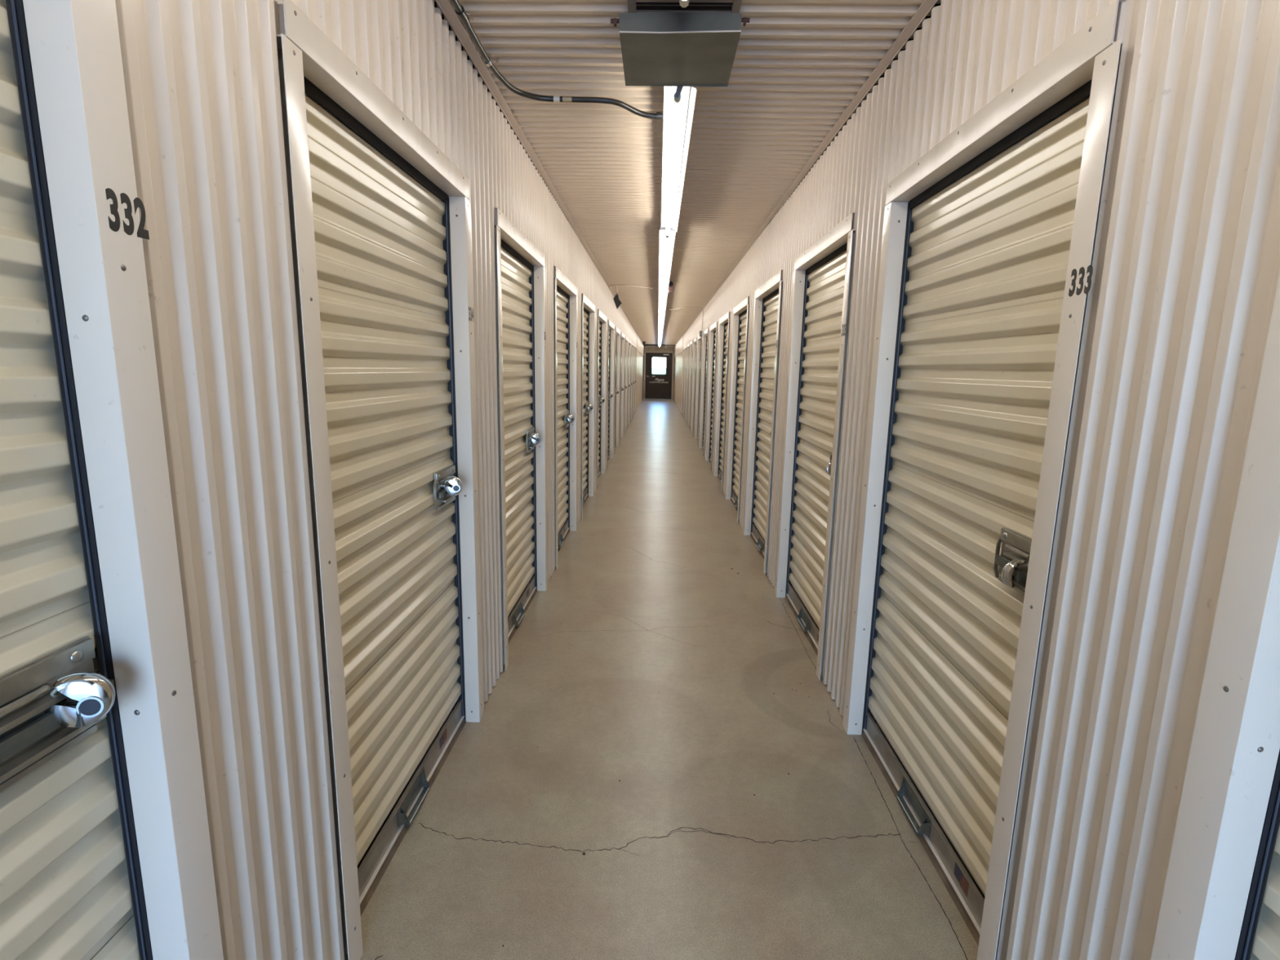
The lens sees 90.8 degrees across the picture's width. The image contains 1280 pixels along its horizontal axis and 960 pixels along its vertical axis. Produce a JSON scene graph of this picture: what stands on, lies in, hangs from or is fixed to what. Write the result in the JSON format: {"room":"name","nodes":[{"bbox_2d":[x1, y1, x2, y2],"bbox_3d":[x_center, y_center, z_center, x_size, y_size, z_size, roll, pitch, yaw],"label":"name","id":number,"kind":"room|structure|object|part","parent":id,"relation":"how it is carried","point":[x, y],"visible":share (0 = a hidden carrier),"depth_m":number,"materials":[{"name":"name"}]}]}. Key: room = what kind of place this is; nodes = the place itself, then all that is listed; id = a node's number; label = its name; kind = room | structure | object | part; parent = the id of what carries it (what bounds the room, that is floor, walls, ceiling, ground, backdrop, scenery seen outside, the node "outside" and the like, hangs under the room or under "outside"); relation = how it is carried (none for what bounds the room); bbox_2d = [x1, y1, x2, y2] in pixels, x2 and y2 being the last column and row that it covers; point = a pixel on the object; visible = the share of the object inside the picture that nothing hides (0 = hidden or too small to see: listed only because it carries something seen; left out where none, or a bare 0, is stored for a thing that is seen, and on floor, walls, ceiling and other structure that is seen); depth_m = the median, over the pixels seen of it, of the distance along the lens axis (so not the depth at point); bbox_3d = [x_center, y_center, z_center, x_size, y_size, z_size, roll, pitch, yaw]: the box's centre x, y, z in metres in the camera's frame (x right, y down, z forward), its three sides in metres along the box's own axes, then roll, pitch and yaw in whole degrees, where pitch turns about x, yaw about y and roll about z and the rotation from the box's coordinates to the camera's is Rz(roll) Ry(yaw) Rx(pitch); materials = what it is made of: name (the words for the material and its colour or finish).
{"room":"self-storage corridor","nodes":[
{"label":"self-storage corridor","id":0,"kind":"room"},
{"bbox_2d":[0,0,644,959],"bbox_3d":[-0.577,-2.253,13.475,0.558,2.550,32.680,1,10,1],"label":"wall","id":1,"kind":"structure","parent":0,"point":[202,81],"depth_m":1.12,"materials":[{"name":"white metal"}]},
{"bbox_2d":[0,0,223,959],"bbox_3d":[-0.863,0.118,0.337,0.374,2.450,1.164,1,10,1],"label":"door","id":2,"kind":"structure","parent":1,"relation":"in","point":[104,835],"depth_m":0.80,"materials":[{"name":"paint"}]},
{"bbox_3d":[-0.730,0.292,0.747,0.021,0.134,0.214,1,10,1],"label":"latch plate","id":3,"kind":"part","parent":2,"relation":"part of","materials":[{"name":"metal"}]},
{"bbox_3d":[-0.751,0.244,0.871,0.048,2.020,0.030,1,10,1],"label":"guide rail","id":4,"kind":"part","parent":2,"relation":"part of","materials":[{"name":"metal"}]},
{"bbox_2d":[44,671,115,728],"bbox_3d":[-0.708,0.277,0.796,0.070,0.070,0.028,-3,11,-24],"label":"padlock","id":5,"kind":"object","parent":2,"relation":"attached to","point":[95,694],"visible":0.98,"depth_m":0.79,"materials":[{"name":"silver metal"}]},
{"bbox_2d":[275,0,484,959],"bbox_3d":[-0.820,-0.146,1.831,0.374,2.450,1.152,1,10,1],"label":"door","id":6,"kind":"structure","parent":1,"relation":"in","point":[382,251],"depth_m":1.74,"materials":[{"name":"metal"}]},
{"bbox_3d":[-0.715,1.013,2.012,0.028,0.066,0.218,1,10,1],"label":"lift handle","id":7,"kind":"part","parent":6,"relation":"part of","materials":[{"name":"metal"}]},
{"bbox_3d":[-0.687,0.027,2.247,0.021,0.134,0.214,1,10,1],"label":"latch plate","id":8,"kind":"part","parent":6,"relation":"part of","materials":[{"name":"metal"}]},
{"bbox_2d":[442,476,462,495],"bbox_3d":[-0.661,0.021,2.224,0.069,0.069,0.028,-1,10,-11],"label":"padlock","id":9,"kind":"object","parent":6,"relation":"attached to","point":[457,485],"visible":0.99,"depth_m":2.21,"materials":[{"name":"silver metal"}]},
{"bbox_3d":[-0.708,-0.021,2.371,0.048,2.020,0.030,1,10,1],"label":"guide rail","id":10,"kind":"part","parent":6,"relation":"part of","materials":[{"name":"metal"}]},
{"bbox_2d":[448,195,547,670],"bbox_3d":[-0.778,-0.410,3.331,0.374,2.450,1.152,1,10,1],"label":"door","id":11,"kind":"structure","parent":1,"relation":"in","point":[520,286],"depth_m":3.51,"materials":[{"name":"metal"}]},
{"bbox_3d":[-0.672,0.748,3.513,0.028,0.066,0.218,1,10,1],"label":"lift handle","id":12,"kind":"part","parent":11,"relation":"part of","materials":[{"name":"metal"}]},
{"bbox_3d":[-0.645,-0.238,3.747,0.021,0.134,0.214,1,10,1],"label":"latch plate","id":13,"kind":"part","parent":11,"relation":"part of","materials":[{"name":"metal"}]},
{"bbox_3d":[-0.666,-0.285,3.871,0.048,2.020,0.030,1,10,1],"label":"guide rail","id":14,"kind":"part","parent":11,"relation":"part of","materials":[{"name":"metal"}]},
{"bbox_2d":[528,432,541,444],"bbox_3d":[-0.619,-0.243,3.725,0.069,0.069,0.028,-1,10,-11],"label":"padlock","id":15,"kind":"object","parent":11,"relation":"attached to","point":[538,438],"visible":1,"depth_m":3.71,"materials":[{"name":"silver metal"}]},
{"bbox_2d":[435,0,642,342],"bbox_3d":[-0.278,-3.454,13.255,0.034,0.008,32.680,1,10,1],"label":"trim","id":16,"kind":"structure","parent":1,"relation":"attached to","point":[445,6],"depth_m":2.67,"materials":[{"name":"paint"}]},
{"bbox_2d":[533,266,577,568],"bbox_3d":[-0.735,-0.675,4.832,0.374,2.450,1.152,1,10,1],"label":"door","id":17,"kind":"structure","parent":1,"relation":"in","point":[565,305],"depth_m":5.19,"materials":[{"name":"metal"}]},
{"bbox_3d":[-0.629,0.483,5.013,0.028,0.066,0.218,1,10,1],"label":"lift handle","id":18,"kind":"part","parent":17,"relation":"part of","materials":[{"name":"metal"}]},
{"bbox_3d":[-0.623,-0.550,5.372,0.048,2.020,0.030,1,10,1],"label":"guide rail","id":19,"kind":"part","parent":17,"relation":"part of","materials":[{"name":"metal"}]},
{"bbox_3d":[-0.602,-0.502,5.247,0.021,0.134,0.214,1,10,1],"label":"latch plate","id":20,"kind":"part","parent":17,"relation":"part of","materials":[{"name":"metal"}]},
{"bbox_2d":[566,414,574,422],"bbox_3d":[-0.576,-0.508,5.225,0.069,0.069,0.028,-1,10,-11],"label":"padlock","id":21,"kind":"object","parent":17,"relation":"attached to","point":[571,420],"visible":0.99,"depth_m":5.21,"materials":[{"name":"silver metal"}]},
{"bbox_2d":[568,293,595,518],"bbox_3d":[-0.693,-0.940,6.332,0.374,2.450,1.152,1,10,1],"label":"door","id":22,"kind":"structure","parent":1,"relation":"in","point":[588,308],"depth_m":6.76,"materials":[{"name":"metal"}]},
{"bbox_3d":[-0.581,-0.815,6.872,0.048,2.020,0.030,1,10,1],"label":"guide rail","id":23,"kind":"part","parent":22,"relation":"part of","materials":[{"name":"metal"}]},
{"bbox_3d":[-0.560,-0.767,6.748,0.021,0.134,0.214,1,10,1],"label":"latch plate","id":24,"kind":"part","parent":22,"relation":"part of","materials":[{"name":"metal"}]},
{"bbox_2d":[586,404,593,410],"bbox_3d":[-0.534,-0.773,6.725,0.069,0.069,0.028,-1,10,-11],"label":"padlock","id":25,"kind":"object","parent":22,"relation":"attached to","point":[591,407],"visible":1,"depth_m":6.71,"materials":[{"name":"silver metal"}]},
{"bbox_2d":[596,309,606,488],"bbox_3d":[-0.650,-1.205,7.832,0.374,2.450,1.152,1,10,1],"label":"door","id":26,"kind":"structure","parent":1,"relation":"in","point":[602,318],"depth_m":8.30,"materials":[{"name":"metal"}]},
{"bbox_3d":[-0.538,-1.080,8.372,0.048,2.020,0.030,1,10,1],"label":"guide rail","id":27,"kind":"part","parent":26,"relation":"part of","materials":[{"name":"white metal"}]},
{"bbox_2d":[606,319,614,467],"bbox_3d":[-0.608,-1.470,9.332,0.374,2.450,1.152,1,10,1],"label":"door","id":28,"kind":"structure","parent":1,"relation":"in","point":[611,326],"depth_m":9.80,"materials":[{"name":"metal"}]},
{"bbox_3d":[-0.495,-1.345,9.872,0.048,2.020,0.030,1,10,1],"label":"guide rail","id":29,"kind":"part","parent":28,"relation":"part of","materials":[{"name":"white metal"}]},
{"bbox_2d":[608,326,620,453],"bbox_3d":[-0.566,-1.734,10.832,0.372,2.450,1.152,1,10,1],"label":"door","id":30,"kind":"structure","parent":1,"relation":"in","point":[618,331],"depth_m":11.31,"materials":[{"name":"metal"}]},
{"bbox_3d":[-0.453,-1.609,11.373,0.048,2.020,0.030,1,10,1],"label":"guide rail","id":31,"kind":"part","parent":30,"relation":"part of","materials":[{"name":"white metal"}]},
{"bbox_2d":[615,332,624,444],"bbox_3d":[-0.523,-1.999,12.333,0.372,2.450,1.152,1,10,1],"label":"door","id":32,"kind":"structure","parent":1,"relation":"in","point":[622,350],"depth_m":12.81,"materials":[{"name":"metal"}]},
{"bbox_2d":[620,336,628,435],"bbox_3d":[-0.481,-2.264,13.833,0.372,2.450,1.152,1,10,1],"label":"door","id":33,"kind":"structure","parent":1,"relation":"in","point":[626,338],"depth_m":14.30,"materials":[{"name":"metal"}]},
{"bbox_2d":[626,339,631,428],"bbox_3d":[-0.438,-2.529,15.333,0.372,2.450,1.152,1,10,1],"label":"door","id":34,"kind":"structure","parent":1,"relation":"in","point":[629,341],"depth_m":15.80,"materials":[{"name":"metal"}]},
{"bbox_2d":[630,342,633,419],"bbox_3d":[-0.396,-2.794,16.833,0.372,2.450,1.152,1,10,1],"label":"door","id":35,"kind":"structure","parent":1,"relation":"in","point":[632,345],"depth_m":17.30,"materials":[{"name":"metal"}]},
{"bbox_2d":[632,344,635,415],"bbox_3d":[-0.353,-3.058,18.334,0.372,2.450,1.152,1,10,1],"label":"door","id":36,"kind":"structure","parent":1,"relation":"in","point":[633,375],"depth_m":18.80,"materials":[{"name":"metal"}]},
{"bbox_2d":[634,346,636,414],"bbox_3d":[-0.311,-3.323,19.834,0.372,2.450,1.152,1,10,1],"label":"door","id":37,"kind":"structure","parent":1,"relation":"in","point":[635,346],"depth_m":20.29,"materials":[{"name":"metal"}]},
{"bbox_2d":[642,344,675,399],"bbox_3d":[0.886,-5.102,29.580,3.300,2.600,0.140,1,10,1],"label":"wall","id":38,"kind":"structure","parent":0,"point":[646,348],"depth_m":29.35,"materials":[{"name":"beige metal"}]},
{"bbox_2d":[643,351,674,399],"bbox_3d":[0.886,-4.907,29.570,1.440,2.220,0.188,1,10,1],"label":"door","id":39,"kind":"structure","parent":38,"relation":"in","point":[655,386],"depth_m":29.58,"materials":[{"name":"brown paint"}]},
{"bbox_2d":[644,345,675,379],"bbox_3d":[0.900,-5.463,29.405,1.424,1.572,0.060,1,10,1],"label":"conduit","id":40,"kind":"object","parent":38,"relation":"attached to","point":[665,346],"visible":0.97,"depth_m":29.29,"materials":[{"name":"grey metal"}]},
{"bbox_3d":[0.904,-6.130,29.352,1.260,0.295,0.032,1,10,1],"label":"panel","id":41,"kind":"part","parent":38,"relation":"part of","materials":[{"name":"beige metal"}]},
{"bbox_2d":[344,399,984,959],"bbox_3d":[0.404,-0.885,13.739,3.300,0.201,32.780,1,10,1],"label":"floor","id":42,"kind":"structure","parent":0,"point":[660,765],"depth_m":2.15,"materials":[{"name":"concrete"}]},
{"bbox_2d":[434,0,941,345],"bbox_3d":[0.462,-3.551,13.585,3.300,0.094,33.407,1,10,1],"label":"ceiling","id":43,"kind":"structure","parent":0,"point":[798,65],"depth_m":2.81,"materials":[{"name":"beige metal"}]},
{"bbox_2d":[449,0,662,120],"bbox_3d":[-0.300,-1.054,-0.068,0.639,0.084,5.415,1,10,1],"label":"conduit","id":44,"kind":"object","parent":43,"relation":"attached to","point":[462,15],"visible":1,"depth_m":2.47,"materials":[{"name":"metal"}]},
{"bbox_2d":[609,284,658,292],"bbox_3d":[-0.076,-2.548,8.461,0.686,0.100,0.276,1,10,1],"label":"conduit","id":45,"kind":"object","parent":43,"relation":"attached to","point":[611,285],"visible":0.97,"depth_m":8.37,"materials":[{"name":"beige metal"}]},
{"bbox_2d":[613,293,622,308],"bbox_3d":[-0.299,-2.388,8.415,0.114,0.205,0.080,1,10,1],"label":"speaker","id":46,"kind":"object","parent":45,"relation":"hanging from","point":[617,301],"visible":1,"depth_m":8.39},
{"bbox_2d":[613,294,621,306],"bbox_3d":[-0.300,-2.383,8.394,0.098,0.176,0.005,1,10,1],"label":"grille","id":47,"kind":"object","parent":46,"relation":"attached to","point":[617,302],"depth_m":8.39,"materials":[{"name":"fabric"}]},
{"bbox_2d":[657,329,662,336],"bbox_3d":[0.580,-4.194,17.868,0.128,0.129,2.438,3,10,1],"label":"strip light","id":48,"kind":"object","parent":43,"relation":"attached to","point":[660,332],"visible":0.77,"depth_m":17.80,"materials":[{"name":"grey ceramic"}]},
{"bbox_2d":[657,323,663,331],"bbox_3d":[0.512,-3.770,15.466,0.128,0.129,2.438,2,10,1],"label":"strip light","id":49,"kind":"object","parent":43,"relation":"attached to","point":[660,327],"visible":0.76,"depth_m":15.47,"materials":[{"name":"white plastic"}]},
{"bbox_2d":[657,314,665,325],"bbox_3d":[0.443,-3.346,13.064,0.128,0.129,2.438,2,10,1],"label":"strip light","id":50,"kind":"object","parent":43,"relation":"attached to","point":[661,319],"visible":0.81,"depth_m":13.03,"materials":[{"name":"white plastic"}]},
{"bbox_2d":[658,300,666,316],"bbox_3d":[0.374,-2.922,10.662,0.128,0.129,2.438,1,10,1],"label":"strip light","id":51,"kind":"object","parent":43,"relation":"attached to","point":[662,307],"visible":0.79,"depth_m":10.54,"materials":[{"name":"white plastic"}]},
{"bbox_2d":[658,276,669,303],"bbox_3d":[0.305,-2.498,8.260,0.128,0.129,2.438,0,10,2],"label":"strip light","id":52,"kind":"object","parent":43,"relation":"attached to","point":[663,286],"visible":0.78,"depth_m":8.06,"materials":[{"name":"white plastic"}]},
{"bbox_2d":[658,222,675,281],"bbox_3d":[0.238,-2.074,5.858,0.128,0.129,2.438,1,10,1],"label":"strip light","id":53,"kind":"object","parent":43,"relation":"attached to","point":[666,244],"visible":0.86,"depth_m":5.52,"materials":[{"name":"white plastic"}]},
{"bbox_2d":[667,281,674,293],"bbox_3d":[0.393,-2.440,7.990,0.072,0.146,0.080,1,10,1],"label":"box","id":54,"kind":"object","parent":43,"relation":"hanging from","point":[671,286],"visible":0.97,"depth_m":7.95,"materials":[{"name":"red plastic"}]},
{"bbox_2d":[661,86,697,236],"bbox_3d":[0.182,-1.648,3.457,0.128,0.126,2.438,1,10,1],"label":"strip light","id":55,"kind":"object","parent":43,"relation":"attached to","point":[679,102],"visible":0.76,"depth_m":2.90,"materials":[{"name":"white plastic"}]},
{"bbox_2d":[675,86,683,97],"bbox_3d":[0.143,-1.414,2.276,0.026,0.062,0.010,17,10,-1],"label":"cable","id":56,"kind":"object","parent":55,"relation":"attached to","point":[679,89],"depth_m":2.27,"materials":[{"name":"black plastic"}]},
{"bbox_2d":[610,13,750,86],"bbox_3d":[0.124,-1.411,2.042,0.415,0.108,0.366,1,10,1],"label":"light fixture","id":57,"kind":"object","parent":43,"relation":"hanging from","point":[658,49],"visible":1,"depth_m":1.97,"materials":[{"name":"metal"}]},
{"bbox_2d":[679,0,688,7],"bbox_3d":[0.087,-1.130,0.508,0.128,0.129,2.438,1,10,1],"label":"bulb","id":58,"kind":"object","parent":43,"relation":"attached to","point":[683,3],"visible":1,"depth_m":1.69,"materials":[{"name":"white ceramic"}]},
{"bbox_2d":[627,0,742,13],"bbox_3d":[0.129,-1.418,1.732,0.342,0.026,0.500,1,10,1],"label":"mounting bracket","id":59,"kind":"object","parent":43,"relation":"in","point":[736,4],"visible":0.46,"depth_m":1.94,"materials":[{"name":"black metal"}]},
{"bbox_2d":[674,0,1279,959],"bbox_3d":[1.434,-2.206,13.426,0.558,2.550,32.680,1,10,1],"label":"wall","id":60,"kind":"structure","parent":0,"point":[1186,260],"depth_m":1.09,"materials":[{"name":"beige metal"}]},
{"bbox_2d":[680,347,684,413],"bbox_3d":[1.526,-3.279,19.783,0.372,2.450,1.164,1,10,1],"label":"door","id":61,"kind":"structure","parent":60,"relation":"in","point":[683,349],"depth_m":20.25,"materials":[{"name":"metal"}]},
{"bbox_2d":[665,306,703,330],"bbox_3d":[0.771,-2.891,11.345,0.850,0.403,0.277,9,13,37],"label":"conduit","id":62,"kind":"object","parent":60,"relation":"attached to","point":[680,307],"visible":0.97,"depth_m":11.16,"materials":[{"name":"beige metal"}]},
{"bbox_2d":[682,346,687,419],"bbox_3d":[1.484,-3.015,18.283,0.372,2.450,1.164,1,10,1],"label":"door","id":63,"kind":"structure","parent":60,"relation":"in","point":[686,348],"depth_m":18.77,"materials":[{"name":"metal"}]},
{"bbox_2d":[684,343,689,424],"bbox_3d":[1.441,-2.750,16.783,0.372,2.450,1.164,1,10,1],"label":"door","id":64,"kind":"structure","parent":60,"relation":"in","point":[688,346],"depth_m":17.27,"materials":[{"name":"metal"}]},
{"bbox_2d":[687,341,696,428],"bbox_3d":[1.399,-2.485,15.283,0.372,2.450,1.164,1,10,1],"label":"door","id":65,"kind":"structure","parent":60,"relation":"in","point":[691,343],"depth_m":15.77,"materials":[{"name":"metal"}]},
{"bbox_2d":[690,337,697,436],"bbox_3d":[1.356,-2.220,13.783,0.372,2.450,1.164,1,10,1],"label":"door","id":66,"kind":"structure","parent":60,"relation":"in","point":[695,342],"depth_m":14.28,"materials":[{"name":"metal"}]},
{"bbox_2d":[693,336,704,444],"bbox_3d":[1.314,-1.955,12.282,0.372,2.450,1.164,1,10,1],"label":"door","id":67,"kind":"structure","parent":60,"relation":"in","point":[700,338],"depth_m":12.78,"materials":[{"name":"metal"}]},
{"bbox_3d":[1.221,-1.836,12.833,0.048,2.020,0.030,1,10,1],"label":"guide rail","id":68,"kind":"part","parent":67,"relation":"part of","materials":[{"name":"white metal"}]},
{"bbox_2d":[698,328,708,456],"bbox_3d":[1.271,-1.691,10.782,0.372,2.450,1.164,1,10,1],"label":"door","id":69,"kind":"structure","parent":60,"relation":"in","point":[705,335],"depth_m":11.28,"materials":[{"name":"metal"}]},
{"bbox_3d":[1.179,-1.571,11.333,0.048,2.020,0.030,1,10,1],"label":"guide rail","id":70,"kind":"part","parent":69,"relation":"part of","materials":[{"name":"white metal"}]},
{"bbox_2d":[705,321,717,470],"bbox_3d":[1.228,-1.426,9.282,0.374,2.450,1.164,1,10,1],"label":"door","id":71,"kind":"structure","parent":60,"relation":"in","point":[713,328],"depth_m":9.77,"materials":[{"name":"metal"}]},
{"bbox_3d":[1.136,-1.307,9.833,0.048,2.020,0.030,1,10,1],"label":"guide rail","id":72,"kind":"part","parent":71,"relation":"part of","materials":[{"name":"white metal"}]},
{"bbox_2d":[713,311,739,490],"bbox_3d":[1.185,-1.161,7.782,0.374,2.450,1.164,1,10,1],"label":"door","id":73,"kind":"structure","parent":60,"relation":"in","point":[724,322],"depth_m":8.24,"materials":[{"name":"metal"}]},
{"bbox_3d":[1.094,-1.042,8.332,0.048,2.020,0.030,1,10,1],"label":"guide rail","id":74,"kind":"part","parent":73,"relation":"part of","materials":[{"name":"white metal"}]},
{"bbox_2d":[724,296,763,522],"bbox_3d":[1.143,-0.896,6.281,0.374,2.450,1.164,1,10,1],"label":"door","id":75,"kind":"structure","parent":60,"relation":"in","point":[740,322],"depth_m":6.70,"materials":[{"name":"metal"}]},
{"bbox_3d":[0.993,0.248,6.514,0.028,0.066,0.218,1,10,1],"label":"lift handle","id":76,"kind":"part","parent":75,"relation":"part of","materials":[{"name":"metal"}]},
{"bbox_3d":[1.051,-0.777,6.832,0.048,2.020,0.030,1,10,1],"label":"guide rail","id":77,"kind":"part","parent":75,"relation":"part of","materials":[{"name":"metal"}]},
{"bbox_2d":[742,269,806,574],"bbox_3d":[1.100,-0.631,4.781,0.374,2.450,1.164,1,10,1],"label":"door","id":78,"kind":"structure","parent":60,"relation":"in","point":[767,311],"depth_m":5.10,"materials":[{"name":"metal"}]},
{"bbox_3d":[1.009,-0.512,5.332,0.048,2.020,0.030,1,10,1],"label":"guide rail","id":79,"kind":"part","parent":78,"relation":"part of","materials":[{"name":"metal"}]},
{"bbox_3d":[0.951,0.513,5.014,0.028,0.066,0.218,1,10,1],"label":"lift handle","id":80,"kind":"part","parent":78,"relation":"part of","materials":[{"name":"metal"}]},
{"bbox_2d":[675,0,937,345],"bbox_3d":[1.181,-3.420,13.219,0.034,0.008,32.680,1,10,1],"label":"trim","id":81,"kind":"structure","parent":60,"relation":"attached to","point":[926,6],"depth_m":2.62,"materials":[{"name":"paint"}]},
{"bbox_2d":[774,200,909,679],"bbox_3d":[1.058,-0.367,3.281,0.374,2.450,1.164,1,10,1],"label":"door","id":82,"kind":"structure","parent":60,"relation":"in","point":[821,293],"depth_m":3.43,"materials":[{"name":"metal"}]},
{"bbox_3d":[0.966,-0.247,3.832,0.048,2.020,0.030,1,10,1],"label":"guide rail","id":83,"kind":"part","parent":82,"relation":"part of","materials":[{"name":"metal"}]},
{"bbox_3d":[0.908,0.778,3.514,0.028,0.066,0.218,1,10,1],"label":"lift handle","id":84,"kind":"part","parent":82,"relation":"part of","materials":[{"name":"metal"}]},
{"bbox_2d":[825,461,831,475],"bbox_3d":[0.894,-0.052,2.922,0.070,0.070,0.029,0,10,-6],"label":"padlock","id":85,"kind":"object","parent":82,"relation":"attached to","point":[828,468],"visible":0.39,"depth_m":2.91,"materials":[{"name":"silver metal"}]},
{"bbox_2d":[842,0,1126,959],"bbox_3d":[1.015,-0.102,1.781,0.374,2.450,1.164,1,10,1],"label":"door","id":86,"kind":"structure","parent":60,"relation":"in","point":[986,270],"depth_m":1.69,"materials":[{"name":"metal"}]},
{"bbox_3d":[0.924,0.017,2.332,0.048,2.020,0.030,1,10,1],"label":"guide rail","id":87,"kind":"part","parent":86,"relation":"part of","materials":[{"name":"metal"}]},
{"bbox_3d":[0.866,1.043,2.014,0.028,0.066,0.218,1,10,1],"label":"lift handle","id":88,"kind":"part","parent":86,"relation":"part of","materials":[{"name":"metal"}]},
{"bbox_3d":[0.873,0.197,1.455,0.021,0.134,0.214,1,10,1],"label":"latch plate","id":89,"kind":"part","parent":86,"relation":"part of","materials":[{"name":"metal"}]},
{"bbox_2d":[1001,559,1028,590],"bbox_3d":[0.852,0.213,1.422,0.070,0.070,0.029,0,10,-6],"label":"padlock","id":90,"kind":"object","parent":86,"relation":"attached to","point":[1010,571],"visible":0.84,"depth_m":1.41,"materials":[{"name":"silver metal"}]},
{"bbox_2d":[1151,271,1279,959],"bbox_3d":[0.973,0.162,0.286,0.374,2.450,1.152,1,10,1],"label":"door","id":91,"kind":"structure","parent":60,"relation":"in","point":[1220,900],"depth_m":0.86,"materials":[{"name":"metal"}]},
{"bbox_3d":[0.881,0.282,0.831,0.048,2.020,0.030,1,10,1],"label":"guide rail","id":92,"kind":"part","parent":91,"relation":"part of","materials":[{"name":"metal"}]}
]}

